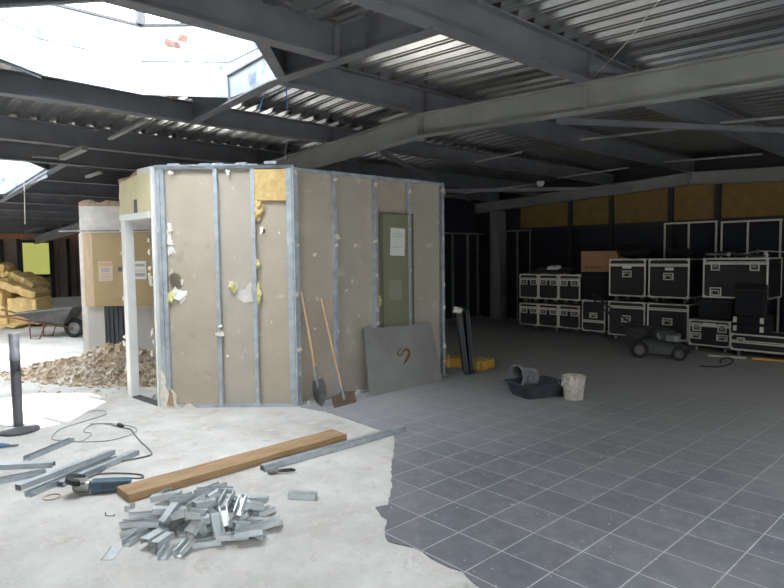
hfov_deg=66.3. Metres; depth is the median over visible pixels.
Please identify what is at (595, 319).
flight case
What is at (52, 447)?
stud
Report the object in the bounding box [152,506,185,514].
stud offcut
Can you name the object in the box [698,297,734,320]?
equipment box
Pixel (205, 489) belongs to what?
stud offcut
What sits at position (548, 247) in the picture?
wall
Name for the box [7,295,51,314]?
insulation slab
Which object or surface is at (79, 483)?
grinder
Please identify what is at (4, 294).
insulation slab
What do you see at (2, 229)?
ceiling
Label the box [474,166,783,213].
beam
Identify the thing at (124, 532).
stud offcut
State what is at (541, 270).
mixer
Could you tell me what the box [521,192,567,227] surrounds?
insulation infill
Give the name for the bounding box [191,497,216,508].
stud offcut
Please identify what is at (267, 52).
beam
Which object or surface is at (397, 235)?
paper sheet
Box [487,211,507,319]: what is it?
wall column
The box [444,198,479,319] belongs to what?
wall
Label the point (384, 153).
beam
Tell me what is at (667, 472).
floor tiles
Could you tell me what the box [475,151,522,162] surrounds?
rail
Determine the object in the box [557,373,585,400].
bucket
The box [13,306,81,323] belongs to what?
tray
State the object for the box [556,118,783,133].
beam
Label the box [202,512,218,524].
stud offcut
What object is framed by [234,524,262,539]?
stud offcut
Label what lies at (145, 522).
stud offcut
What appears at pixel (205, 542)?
stud offcut
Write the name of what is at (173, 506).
stud offcut
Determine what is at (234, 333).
wall
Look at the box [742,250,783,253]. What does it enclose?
microphone boom
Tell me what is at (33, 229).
ceiling
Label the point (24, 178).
hanging wire
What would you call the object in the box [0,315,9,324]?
insulation slab
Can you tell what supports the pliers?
on the floor
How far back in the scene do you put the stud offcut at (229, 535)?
3.31 m
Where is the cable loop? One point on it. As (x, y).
(721, 359)
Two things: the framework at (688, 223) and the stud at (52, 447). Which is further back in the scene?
the framework at (688, 223)
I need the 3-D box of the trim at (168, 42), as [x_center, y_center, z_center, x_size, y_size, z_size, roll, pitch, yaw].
[-2.071,-2.363,5.644,0.139,0.092,0.002,-1,4,1]
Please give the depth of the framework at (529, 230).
14.39 m
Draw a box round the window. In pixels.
[18,240,53,276]
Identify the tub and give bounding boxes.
[504,375,562,398]
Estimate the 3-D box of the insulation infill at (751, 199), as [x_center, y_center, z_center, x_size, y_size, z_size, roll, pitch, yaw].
[6.442,-1.770,10.712,0.055,0.780,1.014,-4,5,-43]
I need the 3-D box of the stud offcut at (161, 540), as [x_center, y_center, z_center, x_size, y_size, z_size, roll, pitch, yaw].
[-1.255,1.344,3.280,0.046,0.036,0.130,1,4,19]
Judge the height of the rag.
0.102 m
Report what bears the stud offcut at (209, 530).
on the stud offcut at (198, 535)
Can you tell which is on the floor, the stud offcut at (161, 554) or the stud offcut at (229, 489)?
the stud offcut at (161, 554)
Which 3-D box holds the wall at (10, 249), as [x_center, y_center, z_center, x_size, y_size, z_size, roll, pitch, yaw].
[-12.119,-1.073,18.402,16.900,2.550,0.260,-4,5,-43]
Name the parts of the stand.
leg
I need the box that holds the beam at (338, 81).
[279,66,695,171]
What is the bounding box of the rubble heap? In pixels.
[0,341,156,397]
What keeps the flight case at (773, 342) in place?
on the floor tiles
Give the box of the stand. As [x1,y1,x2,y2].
[705,252,769,256]
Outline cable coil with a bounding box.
[668,248,692,257]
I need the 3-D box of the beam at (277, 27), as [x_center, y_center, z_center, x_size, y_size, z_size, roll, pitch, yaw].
[-3.206,-1.694,1.907,7.630,0.280,0.120,-4,5,-43]
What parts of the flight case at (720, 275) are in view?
handle plate, latch plate, cable coil, split trim, lid, latch plate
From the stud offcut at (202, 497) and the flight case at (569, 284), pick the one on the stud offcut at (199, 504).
the stud offcut at (202, 497)
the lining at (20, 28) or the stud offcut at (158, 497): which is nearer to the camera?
the stud offcut at (158, 497)
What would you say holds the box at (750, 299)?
on the box at (741, 324)
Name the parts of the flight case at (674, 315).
handle plate, split trim, lid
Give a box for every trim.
[0,233,78,238]
[52,296,81,307]
[165,38,178,47]
[178,35,187,41]
[478,215,783,232]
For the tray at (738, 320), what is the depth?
8.96 m
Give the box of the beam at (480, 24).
[345,0,783,156]
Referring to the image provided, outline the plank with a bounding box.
[117,429,346,502]
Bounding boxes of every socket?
[313,366,319,387]
[340,386,345,399]
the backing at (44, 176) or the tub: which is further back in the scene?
the backing at (44, 176)
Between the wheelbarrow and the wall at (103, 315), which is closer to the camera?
the wall at (103, 315)
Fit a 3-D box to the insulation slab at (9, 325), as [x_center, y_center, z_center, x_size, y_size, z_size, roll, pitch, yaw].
[-8.834,0.723,13.939,0.435,0.114,0.424,-1,4,1]
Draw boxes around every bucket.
[508,364,538,386]
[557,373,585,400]
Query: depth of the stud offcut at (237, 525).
3.35 m
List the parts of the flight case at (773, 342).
latch plate, split trim, lid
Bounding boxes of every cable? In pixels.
[11,410,118,441]
[77,423,136,441]
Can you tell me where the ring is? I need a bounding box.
[43,493,60,500]
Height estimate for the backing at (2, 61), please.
0.650 m
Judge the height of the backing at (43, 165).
0.697 m
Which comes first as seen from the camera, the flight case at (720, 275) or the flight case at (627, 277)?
the flight case at (720, 275)
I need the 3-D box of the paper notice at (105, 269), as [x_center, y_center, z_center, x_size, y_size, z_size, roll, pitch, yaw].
[-4.359,-0.346,9.131,0.215,0.299,0.003,-1,4,0]
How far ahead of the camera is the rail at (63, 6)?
5.38 m
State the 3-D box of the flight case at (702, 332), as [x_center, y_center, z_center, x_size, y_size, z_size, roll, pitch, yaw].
[5.157,0.648,9.593,0.528,0.508,0.623,-4,5,-43]
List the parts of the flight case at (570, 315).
split trim, lid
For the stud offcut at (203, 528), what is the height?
0.070 m
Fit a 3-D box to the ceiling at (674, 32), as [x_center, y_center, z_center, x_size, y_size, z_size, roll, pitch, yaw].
[-3.372,-1.922,8.972,17.000,0.806,25.500,-4,5,-43]
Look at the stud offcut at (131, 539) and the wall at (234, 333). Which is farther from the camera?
the wall at (234, 333)
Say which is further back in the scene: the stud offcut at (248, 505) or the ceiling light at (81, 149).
the ceiling light at (81, 149)
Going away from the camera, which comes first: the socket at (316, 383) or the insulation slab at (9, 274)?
the socket at (316, 383)
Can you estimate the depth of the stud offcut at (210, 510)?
3.45 m
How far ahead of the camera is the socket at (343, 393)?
6.33 m
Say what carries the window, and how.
in the wall at (10, 249)
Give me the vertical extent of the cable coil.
0.180 m
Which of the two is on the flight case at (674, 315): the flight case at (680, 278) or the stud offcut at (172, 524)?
the flight case at (680, 278)
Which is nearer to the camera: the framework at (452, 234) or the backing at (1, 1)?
the backing at (1, 1)
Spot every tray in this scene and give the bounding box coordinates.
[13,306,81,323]
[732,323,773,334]
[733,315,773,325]
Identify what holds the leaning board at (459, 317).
on the floor tiles
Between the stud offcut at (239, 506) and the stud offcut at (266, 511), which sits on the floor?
the stud offcut at (266, 511)
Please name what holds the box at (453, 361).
on the floor tiles
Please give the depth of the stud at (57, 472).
4.42 m
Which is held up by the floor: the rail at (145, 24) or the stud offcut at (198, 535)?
the stud offcut at (198, 535)
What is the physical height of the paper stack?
0.087 m
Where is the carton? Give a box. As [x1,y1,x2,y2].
[581,251,627,271]
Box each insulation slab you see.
[0,262,14,271]
[0,270,20,277]
[0,277,13,281]
[0,280,50,297]
[0,288,20,305]
[0,304,9,315]
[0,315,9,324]
[0,322,24,327]
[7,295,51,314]
[9,315,45,324]
[11,272,49,288]
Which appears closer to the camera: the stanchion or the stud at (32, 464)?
the stud at (32, 464)
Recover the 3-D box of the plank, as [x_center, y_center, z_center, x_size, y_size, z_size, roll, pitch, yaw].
[-1.119,1.275,4.600,1.840,0.055,0.210,-4,5,-44]
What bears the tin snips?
on the floor
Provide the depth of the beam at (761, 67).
5.13 m
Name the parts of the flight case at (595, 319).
split trim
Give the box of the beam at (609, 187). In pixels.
[446,186,632,192]
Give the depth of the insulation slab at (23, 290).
14.17 m
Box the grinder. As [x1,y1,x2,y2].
[65,423,152,493]
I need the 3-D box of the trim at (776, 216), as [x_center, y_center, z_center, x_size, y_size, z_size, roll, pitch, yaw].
[6.699,-1.332,10.464,0.070,0.070,13.928,-4,5,-43]
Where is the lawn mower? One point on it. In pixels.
(664, 341)
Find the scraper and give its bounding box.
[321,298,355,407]
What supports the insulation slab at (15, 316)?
on the floor
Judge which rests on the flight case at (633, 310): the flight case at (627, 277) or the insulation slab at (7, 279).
the flight case at (627, 277)
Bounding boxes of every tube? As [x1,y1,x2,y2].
[708,355,745,358]
[752,358,783,361]
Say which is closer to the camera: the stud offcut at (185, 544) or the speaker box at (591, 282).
the stud offcut at (185, 544)
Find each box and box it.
[445,355,473,367]
[474,357,494,370]
[581,272,621,299]
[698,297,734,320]
[732,315,773,334]
[734,283,768,316]
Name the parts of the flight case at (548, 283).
split trim, lid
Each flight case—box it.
[519,273,547,301]
[519,301,549,328]
[538,274,559,303]
[538,302,570,330]
[558,303,581,332]
[559,274,584,304]
[582,299,608,335]
[608,299,660,338]
[609,258,660,301]
[647,300,697,342]
[648,258,702,303]
[688,317,732,352]
[702,251,781,299]
[730,332,783,354]
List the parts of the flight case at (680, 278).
handle plate, split trim, lid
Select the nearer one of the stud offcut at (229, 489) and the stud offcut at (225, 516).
the stud offcut at (225, 516)
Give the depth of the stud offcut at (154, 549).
3.26 m
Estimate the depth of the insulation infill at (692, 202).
11.42 m
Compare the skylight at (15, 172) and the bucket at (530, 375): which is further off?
the skylight at (15, 172)
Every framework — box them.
[444,232,482,320]
[506,229,531,319]
[663,220,717,301]
[720,219,782,331]
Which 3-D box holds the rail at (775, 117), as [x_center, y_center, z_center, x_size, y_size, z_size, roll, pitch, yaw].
[3.822,-1.839,6.336,0.640,0.051,0.028,2,5,39]
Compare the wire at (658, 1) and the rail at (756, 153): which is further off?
the rail at (756, 153)
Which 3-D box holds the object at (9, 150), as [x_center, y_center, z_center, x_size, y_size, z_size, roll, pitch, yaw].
[-3.545,-1.964,9.082,16.900,0.250,0.120,-4,5,-43]
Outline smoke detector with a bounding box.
[537,181,543,186]
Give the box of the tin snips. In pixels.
[0,443,18,447]
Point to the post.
(140, 18)
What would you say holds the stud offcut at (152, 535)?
on the stud offcut
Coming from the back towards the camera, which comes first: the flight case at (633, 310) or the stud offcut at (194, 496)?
the flight case at (633, 310)
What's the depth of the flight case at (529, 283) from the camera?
12.55 m
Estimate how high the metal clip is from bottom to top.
0.035 m
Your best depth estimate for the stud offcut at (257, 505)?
3.62 m
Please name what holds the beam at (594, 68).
attached to the ceiling at (674, 32)
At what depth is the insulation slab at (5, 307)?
14.07 m
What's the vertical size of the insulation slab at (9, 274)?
0.175 m
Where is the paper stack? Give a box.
[546,265,561,269]
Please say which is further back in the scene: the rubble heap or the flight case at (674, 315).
the flight case at (674, 315)
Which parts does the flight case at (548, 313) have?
lid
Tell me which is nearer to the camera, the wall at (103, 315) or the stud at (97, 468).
the stud at (97, 468)
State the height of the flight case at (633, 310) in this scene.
0.713 m
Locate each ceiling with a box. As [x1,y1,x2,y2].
[0,0,783,183]
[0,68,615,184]
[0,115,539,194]
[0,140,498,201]
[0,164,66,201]
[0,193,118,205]
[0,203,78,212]
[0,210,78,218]
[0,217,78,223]
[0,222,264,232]
[0,227,79,233]
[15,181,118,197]
[24,228,44,232]
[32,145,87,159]
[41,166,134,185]
[85,171,102,177]
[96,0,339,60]
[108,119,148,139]
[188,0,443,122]
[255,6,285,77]
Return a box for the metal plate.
[101,546,122,560]
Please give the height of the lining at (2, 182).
0.843 m
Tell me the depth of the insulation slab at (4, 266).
14.60 m
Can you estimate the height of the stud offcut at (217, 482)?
0.075 m
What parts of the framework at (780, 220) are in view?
rail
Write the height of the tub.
0.150 m
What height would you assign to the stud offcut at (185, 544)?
0.060 m
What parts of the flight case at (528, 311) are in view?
lid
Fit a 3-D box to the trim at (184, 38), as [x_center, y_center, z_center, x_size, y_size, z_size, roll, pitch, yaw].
[-1.966,-2.401,5.640,0.098,0.072,0.002,-1,4,1]
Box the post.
[135,11,145,24]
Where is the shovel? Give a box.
[301,291,326,405]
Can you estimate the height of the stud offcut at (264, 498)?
0.036 m
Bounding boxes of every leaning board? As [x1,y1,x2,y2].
[455,313,468,374]
[463,308,474,373]
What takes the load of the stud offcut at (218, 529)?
on the stud offcut at (229, 535)
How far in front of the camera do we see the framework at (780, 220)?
10.60 m
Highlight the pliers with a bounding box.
[267,466,295,473]
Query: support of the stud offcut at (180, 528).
on the floor
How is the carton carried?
on the speaker box at (591, 282)
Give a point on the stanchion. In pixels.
(19, 427)
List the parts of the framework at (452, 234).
rail, rail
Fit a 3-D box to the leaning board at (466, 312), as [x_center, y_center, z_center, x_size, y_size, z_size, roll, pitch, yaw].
[1.027,0.622,8.057,0.124,0.853,0.304,-1,4,0]
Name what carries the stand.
on the flight case at (720, 275)
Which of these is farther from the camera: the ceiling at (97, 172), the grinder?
the ceiling at (97, 172)
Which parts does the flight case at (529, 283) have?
lid, edge trim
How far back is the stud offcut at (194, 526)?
3.29 m
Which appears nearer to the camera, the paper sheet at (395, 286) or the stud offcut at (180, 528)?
the stud offcut at (180, 528)
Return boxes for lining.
[0,0,100,8]
[0,6,42,74]
[0,160,5,193]
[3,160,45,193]
[40,5,142,94]
[141,26,229,97]
[229,36,275,97]
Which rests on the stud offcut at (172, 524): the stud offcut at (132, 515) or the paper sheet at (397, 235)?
the stud offcut at (132, 515)
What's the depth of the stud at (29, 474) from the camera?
4.33 m
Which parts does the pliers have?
handle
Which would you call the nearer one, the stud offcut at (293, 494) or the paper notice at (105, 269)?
the stud offcut at (293, 494)
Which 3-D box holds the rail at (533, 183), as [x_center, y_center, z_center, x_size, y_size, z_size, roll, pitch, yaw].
[2.013,-2.132,12.301,1.982,0.151,0.028,1,4,29]
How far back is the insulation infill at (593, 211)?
12.97 m
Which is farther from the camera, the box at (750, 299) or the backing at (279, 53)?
the box at (750, 299)
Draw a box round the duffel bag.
[617,242,648,258]
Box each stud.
[0,460,55,469]
[0,468,45,483]
[15,449,114,490]
[23,437,73,460]
[25,455,116,496]
[57,450,138,486]
[260,426,405,471]
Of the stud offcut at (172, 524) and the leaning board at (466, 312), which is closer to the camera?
the stud offcut at (172, 524)
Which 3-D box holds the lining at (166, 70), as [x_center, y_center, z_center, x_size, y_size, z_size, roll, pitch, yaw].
[-1.945,-2.193,5.668,0.844,0.680,0.021,-1,4,1]
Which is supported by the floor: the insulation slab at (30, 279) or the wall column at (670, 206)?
the wall column at (670, 206)
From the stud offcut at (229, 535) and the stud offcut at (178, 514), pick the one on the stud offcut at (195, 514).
the stud offcut at (178, 514)
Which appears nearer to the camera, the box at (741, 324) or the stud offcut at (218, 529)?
the stud offcut at (218, 529)
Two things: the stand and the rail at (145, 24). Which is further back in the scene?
the stand
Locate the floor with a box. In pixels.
[0,312,478,587]
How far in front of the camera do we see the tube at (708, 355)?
8.91 m
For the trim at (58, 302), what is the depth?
19.68 m
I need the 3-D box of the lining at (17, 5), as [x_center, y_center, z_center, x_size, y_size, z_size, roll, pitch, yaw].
[-2.016,-2.051,3.539,0.945,0.690,0.021,0,4,3]
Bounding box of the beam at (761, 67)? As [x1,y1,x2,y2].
[33,44,783,243]
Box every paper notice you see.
[98,261,112,280]
[135,261,146,278]
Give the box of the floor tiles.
[301,316,783,587]
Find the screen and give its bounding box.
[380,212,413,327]
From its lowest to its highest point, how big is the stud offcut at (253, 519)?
0.061 m
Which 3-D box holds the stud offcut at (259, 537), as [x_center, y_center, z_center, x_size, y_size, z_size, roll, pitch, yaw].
[-0.771,1.339,3.374,0.135,0.064,0.046,1,4,20]
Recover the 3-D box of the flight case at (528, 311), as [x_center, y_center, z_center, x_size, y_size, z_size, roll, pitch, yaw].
[3.059,0.448,12.770,0.566,0.553,0.463,-4,5,-43]
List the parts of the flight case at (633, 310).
split trim, lid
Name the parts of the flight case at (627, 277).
split trim, handle plate, lid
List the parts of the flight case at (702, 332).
handle plate, latch plate, split trim, lid, latch plate, handle plate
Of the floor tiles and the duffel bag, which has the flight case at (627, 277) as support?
the duffel bag
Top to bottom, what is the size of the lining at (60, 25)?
0.640 m
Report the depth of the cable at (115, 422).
5.75 m
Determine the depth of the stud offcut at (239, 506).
3.45 m
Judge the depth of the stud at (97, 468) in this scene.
4.54 m
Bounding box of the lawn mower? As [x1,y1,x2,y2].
[591,293,689,360]
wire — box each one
[24,178,25,223]
[594,1,658,75]
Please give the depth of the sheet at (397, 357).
7.13 m
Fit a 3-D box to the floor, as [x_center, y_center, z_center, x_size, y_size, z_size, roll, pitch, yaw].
[-3.373,1.116,9.131,16.900,0.150,25.500,-4,5,-43]
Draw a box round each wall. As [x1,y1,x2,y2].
[0,237,80,297]
[58,199,181,353]
[118,161,445,408]
[263,154,783,331]
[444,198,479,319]
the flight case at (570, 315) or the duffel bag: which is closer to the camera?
the duffel bag
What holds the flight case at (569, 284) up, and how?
on the flight case at (570, 315)
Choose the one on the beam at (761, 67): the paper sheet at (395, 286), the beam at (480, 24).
the beam at (480, 24)
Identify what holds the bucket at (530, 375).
in the tub
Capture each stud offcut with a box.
[119,518,160,527]
[119,528,148,537]
[122,528,151,546]
[128,510,161,520]
[140,526,168,545]
[150,489,182,502]
[150,540,169,552]
[151,531,173,548]
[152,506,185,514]
[154,487,171,493]
[154,500,169,505]
[157,545,172,559]
[158,502,179,525]
[162,517,184,529]
[170,491,194,503]
[170,507,188,520]
[173,535,195,557]
[177,496,198,504]
[177,519,185,537]
[184,518,204,535]
[184,524,209,535]
[185,493,209,509]
[185,508,205,519]
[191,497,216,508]
[192,536,220,549]
[193,532,209,538]
[194,486,210,495]
[199,481,226,488]
[200,516,232,533]
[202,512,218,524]
[206,506,216,513]
[208,488,221,498]
[208,502,235,511]
[209,511,225,537]
[211,485,232,493]
[215,531,248,541]
[217,489,235,506]
[219,506,228,525]
[229,520,250,529]
[232,511,248,529]
[233,494,246,515]
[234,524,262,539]
[243,499,252,511]
[245,516,281,526]
[247,495,268,502]
[250,500,263,510]
[250,524,266,540]
[252,505,275,516]
[252,516,280,529]
[288,490,316,500]
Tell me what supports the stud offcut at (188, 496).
on the stud offcut at (194, 496)
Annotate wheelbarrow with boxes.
[0,306,82,338]
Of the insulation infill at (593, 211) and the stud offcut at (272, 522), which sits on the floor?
the stud offcut at (272, 522)
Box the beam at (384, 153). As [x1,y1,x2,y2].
[376,150,470,200]
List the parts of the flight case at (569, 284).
lid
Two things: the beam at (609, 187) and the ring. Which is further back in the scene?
the beam at (609, 187)
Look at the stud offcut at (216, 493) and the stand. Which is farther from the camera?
the stand
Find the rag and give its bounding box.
[453,307,462,313]
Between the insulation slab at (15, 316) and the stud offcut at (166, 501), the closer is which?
the stud offcut at (166, 501)
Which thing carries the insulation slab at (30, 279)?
on the insulation slab at (23, 290)
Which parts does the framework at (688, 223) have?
rail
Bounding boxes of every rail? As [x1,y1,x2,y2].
[55,5,140,26]
[141,23,190,26]
[446,183,536,196]
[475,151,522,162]
[557,167,628,178]
[579,129,675,140]
[664,153,761,162]
[720,116,783,123]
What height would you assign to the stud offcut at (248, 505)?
0.057 m
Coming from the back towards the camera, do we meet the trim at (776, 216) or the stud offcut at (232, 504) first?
the trim at (776, 216)
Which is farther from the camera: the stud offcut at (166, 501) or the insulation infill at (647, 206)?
the insulation infill at (647, 206)
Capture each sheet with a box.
[364,323,441,396]
[388,280,401,299]
[390,228,404,255]
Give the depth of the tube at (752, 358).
8.62 m
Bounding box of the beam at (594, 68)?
[589,64,619,75]
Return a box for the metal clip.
[124,506,129,511]
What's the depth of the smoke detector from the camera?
11.62 m
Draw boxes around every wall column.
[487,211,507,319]
[516,184,783,332]
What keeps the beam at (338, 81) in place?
on the beam at (761, 67)
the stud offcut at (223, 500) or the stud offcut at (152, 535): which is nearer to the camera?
the stud offcut at (152, 535)
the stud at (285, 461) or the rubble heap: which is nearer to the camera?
the stud at (285, 461)
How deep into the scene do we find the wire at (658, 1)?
4.13 m
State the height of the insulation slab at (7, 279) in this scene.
0.234 m
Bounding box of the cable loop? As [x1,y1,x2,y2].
[700,357,733,367]
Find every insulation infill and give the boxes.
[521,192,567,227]
[573,196,608,225]
[614,188,667,223]
[674,184,714,220]
[721,181,783,217]
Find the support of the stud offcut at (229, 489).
on the stud offcut
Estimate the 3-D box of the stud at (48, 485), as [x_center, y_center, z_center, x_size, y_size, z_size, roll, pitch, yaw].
[-2.311,1.313,4.365,0.055,0.038,0.759,1,4,19]
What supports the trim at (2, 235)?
attached to the wall at (10, 249)
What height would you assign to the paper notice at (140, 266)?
0.276 m
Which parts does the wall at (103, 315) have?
panel, ribbed door, tan panel, panel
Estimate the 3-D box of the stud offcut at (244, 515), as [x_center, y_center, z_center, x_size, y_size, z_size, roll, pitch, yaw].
[-0.888,1.297,3.455,0.115,0.081,0.050,-4,5,-41]
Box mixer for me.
[530,267,580,273]
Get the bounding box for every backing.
[0,0,94,3]
[0,60,41,78]
[7,169,47,193]
[28,162,47,168]
[272,47,284,71]
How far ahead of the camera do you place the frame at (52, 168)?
9.51 m
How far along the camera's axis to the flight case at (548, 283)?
12.20 m
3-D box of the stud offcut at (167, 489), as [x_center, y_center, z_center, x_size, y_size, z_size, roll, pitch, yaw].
[-1.404,1.221,3.671,0.152,0.095,0.060,3,5,43]
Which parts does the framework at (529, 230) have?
rail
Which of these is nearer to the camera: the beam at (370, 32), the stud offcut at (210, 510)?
the stud offcut at (210, 510)
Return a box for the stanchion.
[0,332,39,436]
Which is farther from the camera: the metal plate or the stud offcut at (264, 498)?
the stud offcut at (264, 498)
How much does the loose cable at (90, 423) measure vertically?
0.009 m
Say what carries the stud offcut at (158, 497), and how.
on the stud offcut at (194, 496)
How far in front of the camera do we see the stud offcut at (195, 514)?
3.31 m
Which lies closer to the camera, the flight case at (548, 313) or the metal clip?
the metal clip

